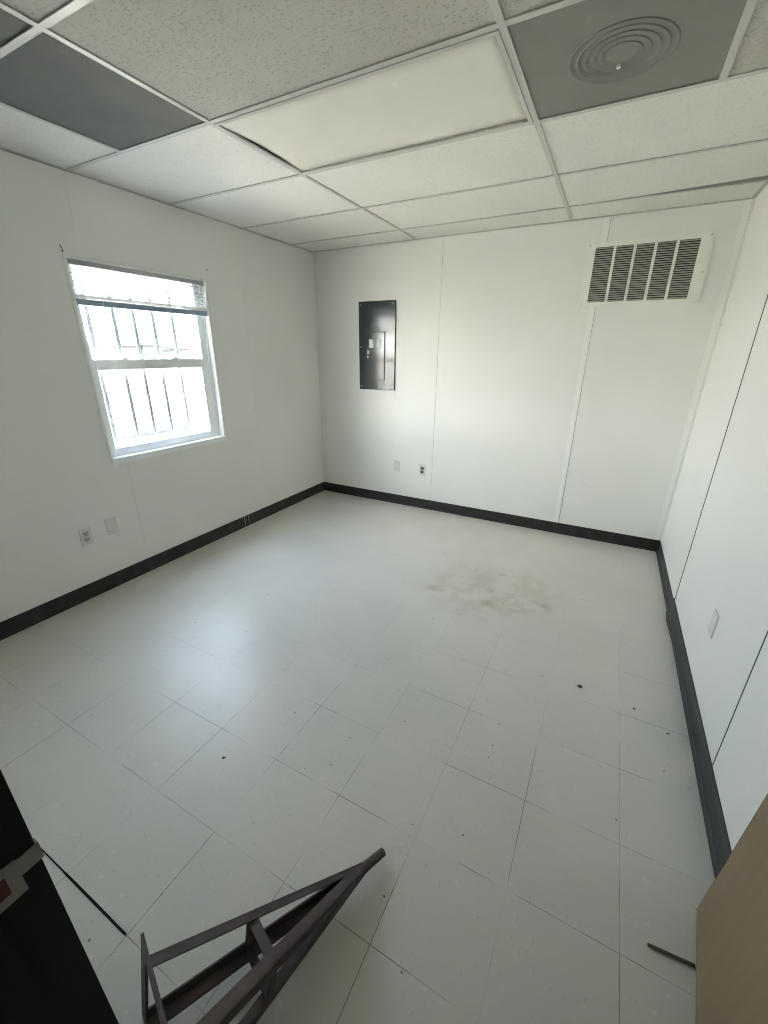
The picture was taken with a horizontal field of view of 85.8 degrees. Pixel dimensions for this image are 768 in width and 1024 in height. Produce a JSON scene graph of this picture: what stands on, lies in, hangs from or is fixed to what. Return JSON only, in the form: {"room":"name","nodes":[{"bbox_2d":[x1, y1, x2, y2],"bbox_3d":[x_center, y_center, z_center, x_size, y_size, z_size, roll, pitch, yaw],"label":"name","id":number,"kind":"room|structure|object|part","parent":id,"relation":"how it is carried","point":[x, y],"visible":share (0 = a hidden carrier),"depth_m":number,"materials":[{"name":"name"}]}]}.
{"room":"empty office room","nodes":[
{"label":"empty office room","id":0,"kind":"room"},
{"bbox_2d":[0,150,323,621],"bbox_3d":[-1.617,-0.866,2.936,0.110,2.724,3.940,11,24,26],"label":"wall","id":1,"kind":"structure","parent":0,"point":[59,478],"depth_m":2.66,"materials":[{"name":"grey paint"}]},
{"bbox_2d":[78,527,93,546],"bbox_3d":[-1.900,0.158,2.636,0.009,0.115,0.070,11,24,26],"label":"wall outlet","id":2,"kind":"object","parent":1,"relation":"attached to","point":[85,534],"visible":1,"depth_m":2.63,"materials":[{"name":"white plastic"}]},
{"bbox_2d":[105,516,118,534],"bbox_3d":[-1.823,0.093,2.768,0.008,0.115,0.070,11,24,26],"label":"outlet plate","id":3,"kind":"object","parent":1,"relation":"attached to","point":[111,523],"visible":1,"depth_m":2.77,"materials":[{"name":"white plastic"}]},
{"bbox_2d":[74,273,205,447],"bbox_3d":[-1.653,-1.084,2.980,0.068,1.260,1.080,11,24,26],"label":"security bars","id":4,"kind":"object","parent":1,"relation":"attached to","point":[154,432],"visible":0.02,"depth_m":2.96,"materials":[{"name":"grey metal"}]},
{"bbox_2d":[61,252,226,464],"bbox_3d":[-1.601,-1.026,2.904,0.134,1.203,0.963,11,24,26],"label":"window","id":5,"kind":"structure","parent":1,"relation":"in","point":[205,361],"depth_m":3.00,"materials":[{"name":"white plastic"}]},
{"bbox_3d":[-1.634,-1.274,2.807,0.024,0.569,0.823,11,24,26],"label":"sash","id":6,"kind":"part","parent":5,"relation":"part of","materials":[{"name":"white plastic"}]},
{"bbox_2d":[66,258,206,407],"bbox_3d":[-1.562,-1.171,2.827,0.039,0.833,0.917,11,24,26],"label":"window blind","id":7,"kind":"object","parent":5,"relation":"attached to","point":[86,300],"visible":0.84,"depth_m":2.64,"materials":[{"name":"grey plastic"}]},
{"bbox_3d":[-1.693,-1.052,2.575,0.010,0.792,0.016,11,24,26],"label":"pull cord","id":8,"kind":"part","parent":7,"relation":"part of","materials":[{"name":"white plastic"}]},
{"bbox_3d":[-1.564,-1.547,2.683,0.028,0.027,0.917,11,24,26],"label":"head rail","id":9,"kind":"part","parent":7,"relation":"part of","materials":[{"name":"grey"}]},
{"bbox_3d":[-1.565,-1.358,2.756,0.027,0.034,0.915,11,24,26],"label":"rail","id":10,"kind":"part","parent":7,"relation":"part of","materials":[{"name":"grey"}]},
{"bbox_3d":[-1.614,-0.790,2.982,0.026,0.590,0.823,11,24,26],"label":"sash","id":11,"kind":"part","parent":5,"relation":"part of","materials":[{"name":"white plastic"}]},
{"bbox_3d":[-1.551,-0.474,3.087,0.012,0.042,0.945,11,24,26],"label":"sill","id":12,"kind":"part","parent":5,"relation":"part of","materials":[{"name":"white plastic"}]},
{"bbox_2d":[0,482,323,640],"bbox_3d":[-1.570,0.277,3.346,0.016,0.098,3.697,11,24,26],"label":"baseboard","id":13,"kind":"structure","parent":1,"relation":"attached to","point":[11,626],"depth_m":2.96,"materials":[{"name":"grey rubber"}]},
{"bbox_2d":[0,490,714,1023],"bbox_3d":[-0.087,0.672,2.656,3.655,0.120,3.980,11,24,26],"label":"floor","id":14,"kind":"structure","parent":0,"point":[367,675],"depth_m":1.62,"materials":[{"name":"tile"}]},
{"bbox_2d":[41,848,126,935],"bbox_3d":[-0.969,1.136,1.278,0.556,0.002,0.007,11,24,26],"label":"trim","id":15,"kind":"structure","parent":14,"relation":"on","point":[68,876],"depth_m":1.23,"materials":[{"name":"black"}]},
{"bbox_2d":[141,848,385,1023],"bbox_3d":[-0.253,1.068,1.082,0.674,0.273,0.276,-17,27,-38],"label":"frame","id":16,"kind":"object","parent":14,"relation":"on","point":[300,928],"visible":1,"depth_m":1.04,"materials":[{"name":"grey metal"}]},
{"bbox_2d":[647,943,694,966],"bbox_3d":[0.780,1.204,1.123,0.110,0.008,0.008,9,23,21],"label":"stick","id":17,"kind":"object","parent":14,"relation":"on","point":[648,944],"visible":1,"depth_m":1.12,"materials":[{"name":"brown"}]},
{"bbox_2d":[0,0,767,252],"bbox_3d":[-0.069,-1.764,1.711,3.615,0.261,3.940,11,24,26],"label":"ceiling","id":18,"kind":"structure","parent":0,"point":[704,142],"depth_m":1.85,"materials":[{"name":"grey"}]},
{"bbox_2d":[0,8,31,46],"bbox_3d":[-1.440,-1.410,1.111,0.603,0.005,0.604,11,24,26],"label":"ceiling panel","id":19,"kind":"object","parent":18,"relation":"attached to","point":[11,26],"visible":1,"depth_m":1.24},
{"bbox_2d":[0,32,203,149],"bbox_3d":[-1.151,-1.605,1.619,0.603,0.005,0.608,11,24,26],"label":"ceiling panel","id":20,"kind":"object","parent":18,"relation":"attached to","point":[46,78],"visible":1,"depth_m":1.58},
{"bbox_2d":[214,29,532,174],"bbox_3d":[-0.050,-1.680,1.713,1.200,0.108,0.594,11,24,26],"label":"light fixture","id":21,"kind":"object","parent":18,"relation":"attached to","point":[470,87],"visible":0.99,"depth_m":1.66,"materials":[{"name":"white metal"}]},
{"bbox_2d":[507,0,746,118],"bbox_3d":[0.766,-1.526,1.308,0.624,0.130,0.618,11,24,26],"label":"ceiling vent","id":22,"kind":"object","parent":18,"relation":"in","point":[587,53],"visible":1,"depth_m":1.30,"materials":[{"name":"metal"}]},
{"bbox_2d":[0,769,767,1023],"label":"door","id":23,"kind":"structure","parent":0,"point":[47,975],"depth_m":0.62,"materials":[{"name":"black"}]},
{"bbox_3d":[-0.463,0.457,0.520,0.012,0.060,0.056,11,24,26],"label":"strike plate","id":24,"kind":"part","parent":23,"relation":"part of","materials":[{"name":"silver metal"}]},
{"bbox_3d":[-0.061,0.422,0.226,1.035,2.105,0.136,11,24,26],"label":"frame","id":25,"kind":"part","parent":23,"relation":"part of","materials":[{"name":"black"}]},
{"bbox_2d":[313,199,753,539],"bbox_3d":[0.816,-1.163,3.749,3.615,2.724,0.110,11,24,26],"label":"wall","id":26,"kind":"structure","parent":0,"point":[491,325],"depth_m":3.51,"materials":[{"name":"grey paint"}]},
{"bbox_2d":[359,300,395,390],"bbox_3d":[-0.072,-1.600,4.000,0.396,0.800,0.032,11,24,26],"label":"breaker panel","id":27,"kind":"object","parent":26,"relation":"attached to","point":[377,319],"visible":1,"depth_m":3.99,"materials":[{"name":"grey metal"}]},
{"bbox_3d":[-0.151,-1.550,4.058,0.044,0.100,0.003,11,24,26],"label":"latch plate","id":28,"kind":"part","parent":27,"relation":"part of","materials":[{"name":"silver metal"}]},
{"bbox_3d":[-0.091,-1.522,4.039,0.217,0.434,0.005,11,24,26],"label":"panel door","id":29,"kind":"part","parent":27,"relation":"part of","materials":[{"name":"grey metal"}]},
{"bbox_2d":[394,460,399,471],"bbox_3d":[0.135,-0.481,4.327,0.070,0.115,0.008,11,24,26],"label":"outlet","id":30,"kind":"object","parent":26,"relation":"attached to","point":[396,463],"visible":1,"depth_m":4.32,"materials":[{"name":"white plastic"}]},
{"bbox_2d":[419,464,425,475],"bbox_3d":[0.388,-0.426,4.203,0.070,0.115,0.009,11,24,26],"label":"wall outlet","id":31,"kind":"object","parent":26,"relation":"attached to","point":[422,468],"visible":1,"depth_m":4.20,"materials":[{"name":"white plastic"}]},
{"bbox_2d":[324,482,659,551],"bbox_3d":[0.778,-0.012,4.135,3.369,0.098,0.016,11,24,26],"label":"baseboard","id":32,"kind":"structure","parent":26,"relation":"attached to","point":[543,525],"depth_m":3.95,"materials":[{"name":"black rubber"}]},
{"bbox_2d":[553,216,610,521],"bbox_3d":[1.563,-0.992,3.320,0.042,2.324,0.004,11,24,26],"label":"trim","id":33,"kind":"structure","parent":26,"relation":"attached to","point":[606,223],"depth_m":3.33,"materials":[{"name":"white plastic"}]},
{"bbox_2d":[578,231,716,306],"bbox_3d":[1.812,-1.688,2.905,0.758,0.410,0.014,11,24,26],"label":"air vent","id":34,"kind":"object","parent":26,"relation":"in","point":[664,269],"visible":1,"depth_m":2.89,"materials":[{"name":"white metal"}]},
{"bbox_2d":[655,198,755,540],"bbox_3d":[2.253,-0.849,2.966,0.045,2.324,0.030,11,24,26],"label":"trim","id":35,"kind":"structure","parent":26,"relation":"attached to","point":[747,205],"depth_m":2.88,"materials":[{"name":"white"}]},
{"bbox_2d":[661,184,767,850],"bbox_3d":[1.461,-0.255,1.420,0.110,2.724,3.940,11,24,26],"label":"wall","id":36,"kind":"structure","parent":0,"point":[714,543],"depth_m":1.87,"materials":[{"name":"grey paint"}]},
{"bbox_2d":[656,541,731,877],"bbox_3d":[1.393,0.858,1.889,0.030,0.108,3.689,11,24,26],"label":"baseboard","id":37,"kind":"structure","parent":36,"relation":"attached to","point":[715,825],"depth_m":1.69,"materials":[{"name":"grey rubber"}]},
{"bbox_2d":[707,608,718,638],"bbox_3d":[1.436,0.485,1.803,0.008,0.115,0.070,11,24,26],"label":"outlet plate","id":38,"kind":"object","parent":36,"relation":"attached to","point":[712,625],"visible":1,"depth_m":1.79,"materials":[{"name":"white plastic"}]},
{"label":"outside","id":39,"kind":"structure","parent":0,"visible":0},
{"bbox_2d":[103,367,205,446],"bbox_3d":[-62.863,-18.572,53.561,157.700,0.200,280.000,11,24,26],"label":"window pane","id":40,"kind":"structure","parent":39,"point":[122,417],"depth_m":20.48,"materials":[{"name":"glass"}]},
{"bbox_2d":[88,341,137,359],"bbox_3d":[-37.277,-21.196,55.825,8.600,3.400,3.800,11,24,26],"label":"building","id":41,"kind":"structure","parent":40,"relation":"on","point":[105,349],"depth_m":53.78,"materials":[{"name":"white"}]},
{"bbox_2d":[122,342,162,358],"bbox_3d":[-35.447,-22.430,59.040,8.600,3.400,3.300,11,24,26],"label":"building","id":42,"kind":"structure","parent":40,"relation":"on","point":[148,349],"depth_m":56.77,"materials":[{"name":"white"}]},
{"bbox_2d":[162,349,170,358],"bbox_3d":[-42.644,-28.814,76.331,8.600,2.700,2.200,11,24,26],"label":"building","id":43,"kind":"structure","parent":40,"relation":"on","point":[166,353],"depth_m":74.42,"materials":[{"name":"white"}]},
{"bbox_2d":[161,346,195,358],"bbox_3d":[-39.828,-30.946,81.188,8.600,3.200,6.200,11,24,26],"label":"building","id":44,"kind":"structure","parent":40,"relation":"on","point":[184,353],"depth_m":77.94,"materials":[{"name":"white"}]}
]}

